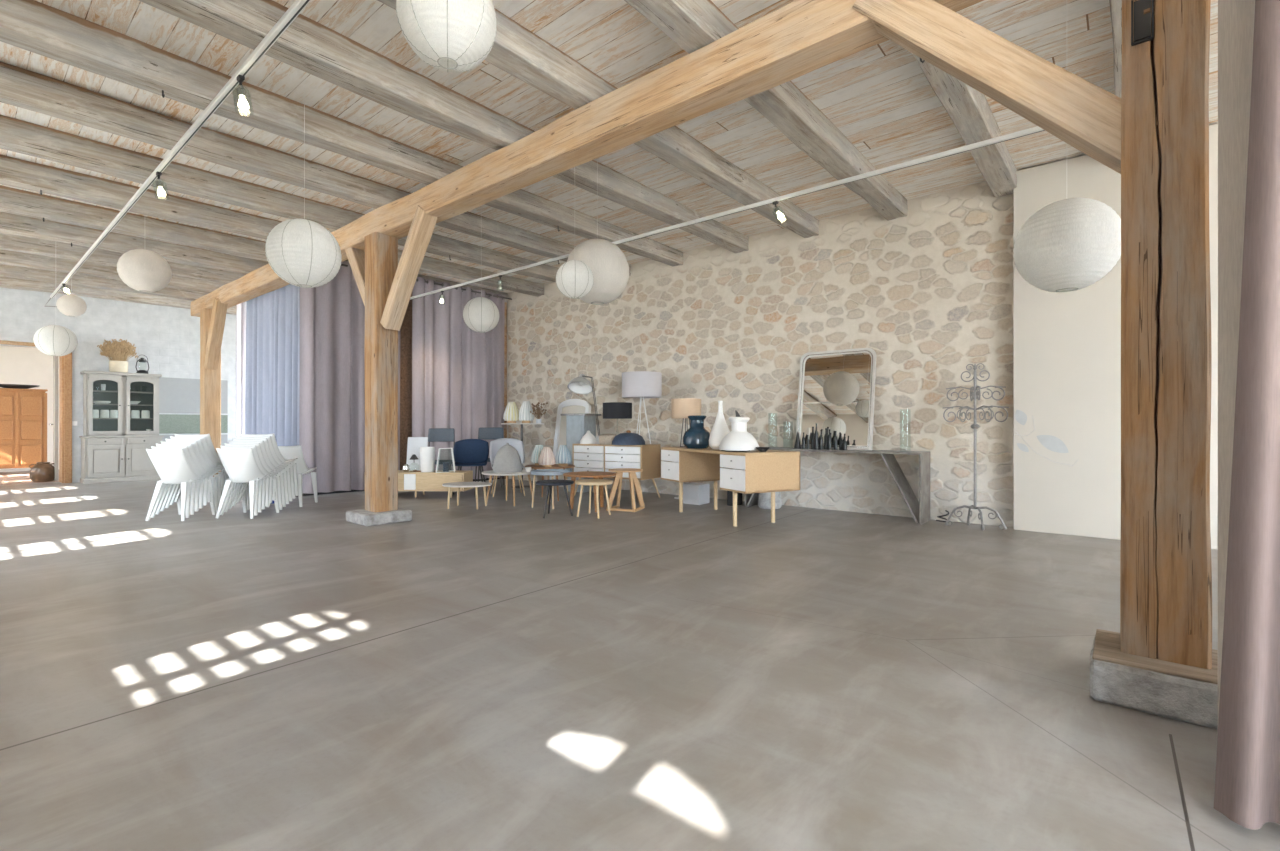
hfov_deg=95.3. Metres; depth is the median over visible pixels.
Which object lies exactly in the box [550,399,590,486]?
arched frame
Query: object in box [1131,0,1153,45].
socket
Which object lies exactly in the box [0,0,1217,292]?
ceiling
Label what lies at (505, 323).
trim
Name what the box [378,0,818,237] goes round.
joist
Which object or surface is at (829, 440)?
bottle
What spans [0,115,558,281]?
joist
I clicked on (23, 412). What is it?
tall cabinet
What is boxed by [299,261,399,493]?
curtain
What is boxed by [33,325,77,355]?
paper lantern
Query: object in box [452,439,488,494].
shell chair
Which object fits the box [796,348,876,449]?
leaning mirror
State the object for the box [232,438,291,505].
chair
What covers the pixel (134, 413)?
canister
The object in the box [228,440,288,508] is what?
chair
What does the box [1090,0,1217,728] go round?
timber post
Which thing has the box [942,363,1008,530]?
iron stand
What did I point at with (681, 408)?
table lamp
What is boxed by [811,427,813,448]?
bottle
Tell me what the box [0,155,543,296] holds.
joist
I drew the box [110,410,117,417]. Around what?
canister
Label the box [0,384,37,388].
shallow bowl
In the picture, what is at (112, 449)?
china cabinet
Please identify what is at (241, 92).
track spotlight
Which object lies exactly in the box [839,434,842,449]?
bottle
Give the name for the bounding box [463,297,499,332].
paper lantern
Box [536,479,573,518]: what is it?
stool
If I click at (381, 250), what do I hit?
timber post
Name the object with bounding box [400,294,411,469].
curtain
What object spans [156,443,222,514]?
chair
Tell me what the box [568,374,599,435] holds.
lamp
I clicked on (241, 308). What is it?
window
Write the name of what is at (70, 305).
paper lantern
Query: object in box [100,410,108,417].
canister
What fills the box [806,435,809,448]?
bottle
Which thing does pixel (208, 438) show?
chair
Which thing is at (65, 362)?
door frame
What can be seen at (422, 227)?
brace
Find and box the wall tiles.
[159,414,227,433]
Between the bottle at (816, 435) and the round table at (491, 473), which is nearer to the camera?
the bottle at (816, 435)
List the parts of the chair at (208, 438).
leg, leg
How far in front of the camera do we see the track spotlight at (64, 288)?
8.47 m
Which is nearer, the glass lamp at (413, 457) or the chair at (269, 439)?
the chair at (269, 439)
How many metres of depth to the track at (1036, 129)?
5.14 m
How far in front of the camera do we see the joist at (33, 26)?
4.38 m
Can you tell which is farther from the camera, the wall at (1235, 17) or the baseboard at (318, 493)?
the baseboard at (318, 493)
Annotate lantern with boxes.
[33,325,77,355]
[56,294,86,316]
[117,249,171,291]
[136,355,148,373]
[265,87,341,287]
[396,0,496,72]
[436,448,455,472]
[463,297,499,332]
[556,260,593,298]
[567,239,628,304]
[1013,198,1120,291]
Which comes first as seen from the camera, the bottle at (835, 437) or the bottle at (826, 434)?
the bottle at (835, 437)
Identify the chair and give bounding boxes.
[145,449,214,520]
[151,446,218,517]
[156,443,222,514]
[160,441,224,511]
[165,438,228,507]
[170,436,222,504]
[174,434,222,501]
[216,448,278,518]
[220,445,282,515]
[224,443,285,511]
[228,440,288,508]
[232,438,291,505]
[236,436,295,502]
[240,433,298,499]
[266,445,317,507]
[422,428,454,492]
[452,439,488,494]
[474,427,503,487]
[489,438,524,496]
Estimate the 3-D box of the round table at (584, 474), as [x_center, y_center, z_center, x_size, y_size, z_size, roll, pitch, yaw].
[-0.618,0.828,7.207,0.660,0.446,0.660,0,0,6]
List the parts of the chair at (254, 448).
leg, leg, leg, leg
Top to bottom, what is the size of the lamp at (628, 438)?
0.203 m
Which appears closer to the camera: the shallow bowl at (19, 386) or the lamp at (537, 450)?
the lamp at (537, 450)
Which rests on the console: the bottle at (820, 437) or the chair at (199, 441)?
the bottle at (820, 437)
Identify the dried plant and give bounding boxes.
[530,402,547,422]
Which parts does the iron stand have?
scroll arm, scroll arm, scroll arm, scroll arm, scroll arm, scroll arm, scroll arm, scroll arm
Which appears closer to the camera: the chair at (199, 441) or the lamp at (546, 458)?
the chair at (199, 441)
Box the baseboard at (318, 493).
[295,478,499,496]
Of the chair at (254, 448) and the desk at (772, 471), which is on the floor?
the desk at (772, 471)
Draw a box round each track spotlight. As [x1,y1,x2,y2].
[62,283,68,292]
[156,171,165,195]
[236,75,248,108]
[440,291,443,302]
[498,275,501,288]
[772,201,783,218]
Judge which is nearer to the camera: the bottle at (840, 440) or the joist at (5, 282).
the bottle at (840, 440)
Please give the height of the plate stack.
0.050 m
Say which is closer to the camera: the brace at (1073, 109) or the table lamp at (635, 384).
the brace at (1073, 109)
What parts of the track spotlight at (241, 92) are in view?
bulb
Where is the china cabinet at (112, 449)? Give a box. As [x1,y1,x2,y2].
[79,370,163,483]
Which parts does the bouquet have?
pot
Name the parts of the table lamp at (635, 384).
leg, leg, lamp shade, leg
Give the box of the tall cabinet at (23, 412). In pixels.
[0,388,47,468]
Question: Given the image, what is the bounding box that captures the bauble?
[402,464,409,471]
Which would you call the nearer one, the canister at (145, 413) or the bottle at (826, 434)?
the bottle at (826, 434)
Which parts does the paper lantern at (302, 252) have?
lamp shade, cord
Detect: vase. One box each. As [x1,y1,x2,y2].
[420,447,434,471]
[683,415,709,448]
[709,401,729,448]
[719,417,758,451]
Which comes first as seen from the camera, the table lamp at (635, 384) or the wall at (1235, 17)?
the wall at (1235, 17)
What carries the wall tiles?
attached to the wall at (169, 337)
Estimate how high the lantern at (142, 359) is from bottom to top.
0.363 m
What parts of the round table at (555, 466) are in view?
leg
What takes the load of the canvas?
on the sideboard
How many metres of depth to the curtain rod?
10.53 m
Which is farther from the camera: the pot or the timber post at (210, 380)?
the timber post at (210, 380)
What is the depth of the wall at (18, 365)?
13.26 m
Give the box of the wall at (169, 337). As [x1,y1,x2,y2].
[0,288,235,482]
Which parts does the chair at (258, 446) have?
leg, leg, leg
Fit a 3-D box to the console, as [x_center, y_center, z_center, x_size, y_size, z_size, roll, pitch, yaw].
[2.258,0.672,6.912,2.090,0.755,0.380,0,0,40]
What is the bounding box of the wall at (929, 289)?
[507,182,1012,526]
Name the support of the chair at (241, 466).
on the floor
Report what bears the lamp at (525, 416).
on the side table at (501, 423)
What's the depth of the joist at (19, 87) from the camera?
5.09 m
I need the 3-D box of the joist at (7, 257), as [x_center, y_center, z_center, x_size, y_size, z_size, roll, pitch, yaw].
[-7.724,-2.445,10.097,0.235,0.264,8.670,0,0,40]
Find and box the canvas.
[406,437,427,470]
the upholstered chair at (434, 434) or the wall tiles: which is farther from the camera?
the wall tiles
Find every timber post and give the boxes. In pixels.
[200,308,220,476]
[346,232,411,525]
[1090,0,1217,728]
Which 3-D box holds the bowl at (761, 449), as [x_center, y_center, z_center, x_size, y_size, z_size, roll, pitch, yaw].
[1.264,0.258,6.004,0.150,0.045,0.150,0,0,40]
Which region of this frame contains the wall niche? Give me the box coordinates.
[159,377,227,471]
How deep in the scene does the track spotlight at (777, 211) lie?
5.32 m
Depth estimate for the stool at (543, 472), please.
7.38 m
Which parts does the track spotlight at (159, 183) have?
bulb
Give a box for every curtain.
[245,284,299,445]
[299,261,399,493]
[412,277,504,478]
[1214,0,1279,829]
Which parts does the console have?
leg, leg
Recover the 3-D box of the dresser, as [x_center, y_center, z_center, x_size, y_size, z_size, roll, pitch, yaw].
[-0.352,0.669,8.490,1.231,0.770,0.520,0,0,33]
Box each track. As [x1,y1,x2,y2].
[44,0,310,306]
[410,126,1044,299]
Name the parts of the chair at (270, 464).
leg, leg, leg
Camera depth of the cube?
7.68 m
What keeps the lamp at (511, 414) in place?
on the side table at (501, 423)
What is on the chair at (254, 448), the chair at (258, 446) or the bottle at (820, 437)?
the chair at (258, 446)
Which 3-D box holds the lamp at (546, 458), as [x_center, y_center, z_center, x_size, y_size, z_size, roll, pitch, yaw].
[-1.276,0.445,7.979,0.236,0.270,0.242,0,0,-10]
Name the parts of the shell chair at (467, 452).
leg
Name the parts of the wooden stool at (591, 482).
leg, leg, leg, leg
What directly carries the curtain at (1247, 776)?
hanging from the curtain rod
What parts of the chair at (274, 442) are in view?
leg, leg, leg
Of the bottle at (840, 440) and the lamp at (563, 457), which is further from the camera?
the lamp at (563, 457)
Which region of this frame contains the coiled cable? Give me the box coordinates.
[936,510,948,521]
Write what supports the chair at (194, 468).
on the chair at (172, 466)
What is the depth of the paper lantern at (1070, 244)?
3.08 m
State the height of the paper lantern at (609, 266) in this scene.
1.414 m
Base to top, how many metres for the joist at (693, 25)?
0.261 m
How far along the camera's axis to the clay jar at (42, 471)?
10.55 m
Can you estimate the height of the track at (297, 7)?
0.165 m
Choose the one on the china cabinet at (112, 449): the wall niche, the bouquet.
the bouquet
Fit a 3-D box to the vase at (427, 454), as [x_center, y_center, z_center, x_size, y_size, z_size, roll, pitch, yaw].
[-3.096,0.508,8.494,0.212,0.360,0.212,0,0,40]
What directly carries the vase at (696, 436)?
on the desk at (772, 471)
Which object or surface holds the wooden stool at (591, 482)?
on the floor
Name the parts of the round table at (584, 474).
leg, leg, leg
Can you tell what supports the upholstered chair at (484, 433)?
on the floor
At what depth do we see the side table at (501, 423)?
9.70 m
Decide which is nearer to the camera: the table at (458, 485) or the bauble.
the table at (458, 485)
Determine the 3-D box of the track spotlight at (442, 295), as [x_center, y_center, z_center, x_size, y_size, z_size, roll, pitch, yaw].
[-3.048,-1.945,8.965,0.094,0.225,0.145,0,0,-25]
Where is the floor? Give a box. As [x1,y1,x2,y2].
[0,470,1279,850]
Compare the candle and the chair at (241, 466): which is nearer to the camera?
the chair at (241, 466)
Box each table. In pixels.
[442,482,491,508]
[482,470,532,505]
[501,423,543,487]
[525,464,574,500]
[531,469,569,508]
[563,471,615,511]
[606,468,644,511]
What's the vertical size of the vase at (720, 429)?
0.550 m
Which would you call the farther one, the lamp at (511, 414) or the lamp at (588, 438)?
the lamp at (511, 414)
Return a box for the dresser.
[572,443,660,497]
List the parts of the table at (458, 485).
leg, leg, leg, leg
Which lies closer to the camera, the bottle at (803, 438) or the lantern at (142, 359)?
the bottle at (803, 438)
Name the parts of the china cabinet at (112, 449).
glazed door, drawer, panel door, cornice, panel, glazed door, panel door, drawer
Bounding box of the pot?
[758,492,781,508]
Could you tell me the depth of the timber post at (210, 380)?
10.36 m
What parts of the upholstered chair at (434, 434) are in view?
backrest, seat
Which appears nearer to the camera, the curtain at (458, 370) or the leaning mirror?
the leaning mirror
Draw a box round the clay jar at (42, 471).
[29,462,54,481]
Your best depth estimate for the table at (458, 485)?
7.29 m
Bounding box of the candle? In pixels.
[443,462,448,471]
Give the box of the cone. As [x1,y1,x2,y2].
[794,431,801,448]
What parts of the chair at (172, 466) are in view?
leg, leg, leg, leg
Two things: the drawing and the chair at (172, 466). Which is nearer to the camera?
the drawing
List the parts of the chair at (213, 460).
leg, leg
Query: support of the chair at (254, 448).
on the chair at (241, 466)
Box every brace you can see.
[204,298,227,369]
[345,247,364,305]
[380,205,437,330]
[853,0,1157,173]
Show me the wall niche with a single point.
(176, 395)
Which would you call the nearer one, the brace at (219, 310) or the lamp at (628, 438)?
the lamp at (628, 438)
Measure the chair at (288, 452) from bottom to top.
0.793 m
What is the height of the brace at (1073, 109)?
1.212 m
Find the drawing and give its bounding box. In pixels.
[1014,410,1077,465]
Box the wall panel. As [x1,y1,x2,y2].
[1013,124,1217,548]
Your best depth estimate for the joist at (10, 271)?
9.70 m
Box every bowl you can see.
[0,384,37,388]
[756,447,769,451]
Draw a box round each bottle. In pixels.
[802,432,804,448]
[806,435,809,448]
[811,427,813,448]
[814,423,818,448]
[819,430,822,448]
[824,428,827,449]
[827,429,831,449]
[834,431,837,449]
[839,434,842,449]
[842,437,846,449]
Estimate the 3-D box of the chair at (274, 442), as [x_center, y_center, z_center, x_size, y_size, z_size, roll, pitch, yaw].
[-4.511,0.501,7.095,0.430,0.793,0.482,0,0,2]
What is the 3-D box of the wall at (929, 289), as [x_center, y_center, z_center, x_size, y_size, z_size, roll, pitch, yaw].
[1.605,-0.750,8.072,21.700,3.620,0.400,0,0,40]
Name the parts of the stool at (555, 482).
leg, leg, leg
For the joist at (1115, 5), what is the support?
attached to the ceiling
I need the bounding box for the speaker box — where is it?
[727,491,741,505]
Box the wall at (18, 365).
[0,346,58,471]
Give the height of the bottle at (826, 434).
0.250 m
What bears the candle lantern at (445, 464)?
on the sideboard
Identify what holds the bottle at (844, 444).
on the console
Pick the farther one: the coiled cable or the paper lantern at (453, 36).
the coiled cable
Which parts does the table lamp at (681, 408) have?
lamp shade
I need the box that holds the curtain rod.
[341,264,511,299]
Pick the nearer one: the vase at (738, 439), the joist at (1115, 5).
the joist at (1115, 5)
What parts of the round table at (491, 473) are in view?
leg, leg, leg, leg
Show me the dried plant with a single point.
(538, 420)
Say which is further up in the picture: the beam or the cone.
the beam
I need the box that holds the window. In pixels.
[236,302,245,438]
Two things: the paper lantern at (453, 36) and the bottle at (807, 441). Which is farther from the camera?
the bottle at (807, 441)
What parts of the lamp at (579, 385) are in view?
lamp shade, arm, arm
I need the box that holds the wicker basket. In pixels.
[599,434,616,444]
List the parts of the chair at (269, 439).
leg, leg, leg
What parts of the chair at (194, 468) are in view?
leg, leg, leg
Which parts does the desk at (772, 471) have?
drawer, drawer, leg, leg, drawer, drawer, leg, leg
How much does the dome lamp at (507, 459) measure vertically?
0.385 m
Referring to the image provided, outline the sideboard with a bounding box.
[398,470,472,497]
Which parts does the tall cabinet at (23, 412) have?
panelled door, panelled door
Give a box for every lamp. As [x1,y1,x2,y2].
[409,454,417,459]
[493,443,521,472]
[503,402,518,422]
[519,401,533,422]
[531,445,542,465]
[538,447,555,466]
[555,445,571,465]
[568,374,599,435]
[580,430,596,443]
[603,402,631,418]
[612,430,644,444]
[622,371,661,443]
[671,398,700,446]
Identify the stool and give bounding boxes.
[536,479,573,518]
[575,479,612,517]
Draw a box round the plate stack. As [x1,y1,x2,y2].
[93,401,110,403]
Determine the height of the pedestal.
1.220 m
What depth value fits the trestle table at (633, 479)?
7.14 m
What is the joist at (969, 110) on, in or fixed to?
attached to the ceiling
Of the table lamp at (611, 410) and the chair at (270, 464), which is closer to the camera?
the chair at (270, 464)
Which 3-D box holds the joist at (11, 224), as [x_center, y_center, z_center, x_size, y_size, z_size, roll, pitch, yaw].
[-6.149,-2.446,8.779,0.221,0.262,8.670,0,0,40]
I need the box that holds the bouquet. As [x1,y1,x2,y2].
[97,338,138,372]
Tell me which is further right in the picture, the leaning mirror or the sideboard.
the leaning mirror
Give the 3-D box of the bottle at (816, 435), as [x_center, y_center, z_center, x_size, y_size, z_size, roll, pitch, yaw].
[2.097,0.140,6.930,0.053,0.310,0.052,0,0,40]
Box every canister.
[93,410,98,417]
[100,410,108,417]
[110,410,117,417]
[131,410,139,417]
[141,410,149,417]
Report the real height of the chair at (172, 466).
0.793 m
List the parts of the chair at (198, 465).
leg, leg, leg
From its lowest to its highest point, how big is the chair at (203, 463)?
0.793 m
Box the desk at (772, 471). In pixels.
[661,446,799,525]
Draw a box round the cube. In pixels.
[683,482,709,504]
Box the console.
[745,447,929,524]
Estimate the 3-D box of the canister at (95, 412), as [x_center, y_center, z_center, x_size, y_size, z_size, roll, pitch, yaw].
[-9.912,-0.194,10.592,0.124,0.150,0.124,0,0,40]
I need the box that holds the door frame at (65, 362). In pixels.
[0,340,71,482]
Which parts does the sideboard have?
door, door, door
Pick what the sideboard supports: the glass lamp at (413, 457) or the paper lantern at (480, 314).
the glass lamp at (413, 457)
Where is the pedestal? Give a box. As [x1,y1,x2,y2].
[560,413,600,491]
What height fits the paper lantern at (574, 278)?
1.483 m
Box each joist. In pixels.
[0,0,682,265]
[0,62,630,275]
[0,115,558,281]
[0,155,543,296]
[0,185,507,302]
[0,212,267,273]
[0,233,245,283]
[0,249,225,292]
[0,264,236,305]
[0,277,236,314]
[139,0,748,253]
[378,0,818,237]
[624,0,907,220]
[913,54,1016,197]
[1109,0,1121,97]
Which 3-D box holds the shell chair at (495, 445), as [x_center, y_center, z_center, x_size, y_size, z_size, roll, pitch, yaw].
[-1.985,0.630,8.740,0.518,0.844,0.496,0,0,-18]
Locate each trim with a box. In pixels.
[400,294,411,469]
[501,302,506,478]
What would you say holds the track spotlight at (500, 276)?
hanging from the track at (1036, 129)
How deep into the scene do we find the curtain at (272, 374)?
9.22 m
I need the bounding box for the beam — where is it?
[190,0,983,316]
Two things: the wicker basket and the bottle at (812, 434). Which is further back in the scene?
the wicker basket
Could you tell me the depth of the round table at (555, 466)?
8.00 m
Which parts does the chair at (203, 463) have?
leg, leg, leg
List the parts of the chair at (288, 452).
leg, leg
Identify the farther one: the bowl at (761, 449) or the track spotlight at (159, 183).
the bowl at (761, 449)
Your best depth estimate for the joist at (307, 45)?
4.13 m
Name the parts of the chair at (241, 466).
leg, leg, leg, leg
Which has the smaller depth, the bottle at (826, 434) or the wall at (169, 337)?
the bottle at (826, 434)
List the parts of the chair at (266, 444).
leg, leg, leg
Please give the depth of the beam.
3.93 m
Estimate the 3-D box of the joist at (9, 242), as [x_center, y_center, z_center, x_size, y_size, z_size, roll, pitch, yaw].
[-6.936,-2.448,9.437,0.226,0.251,8.670,0,0,40]
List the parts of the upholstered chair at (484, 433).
backrest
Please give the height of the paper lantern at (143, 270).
0.965 m
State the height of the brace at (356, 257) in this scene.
0.938 m
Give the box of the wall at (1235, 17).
[1218,0,1254,718]
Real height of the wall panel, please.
3.580 m
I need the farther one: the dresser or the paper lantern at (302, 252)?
the dresser
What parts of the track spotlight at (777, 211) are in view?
bulb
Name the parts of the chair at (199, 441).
leg, leg, leg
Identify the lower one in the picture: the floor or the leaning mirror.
the floor
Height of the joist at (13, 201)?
0.252 m
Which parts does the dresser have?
drawer, drawer, drawer, drawer, drawer, drawer, drawer, drawer, leg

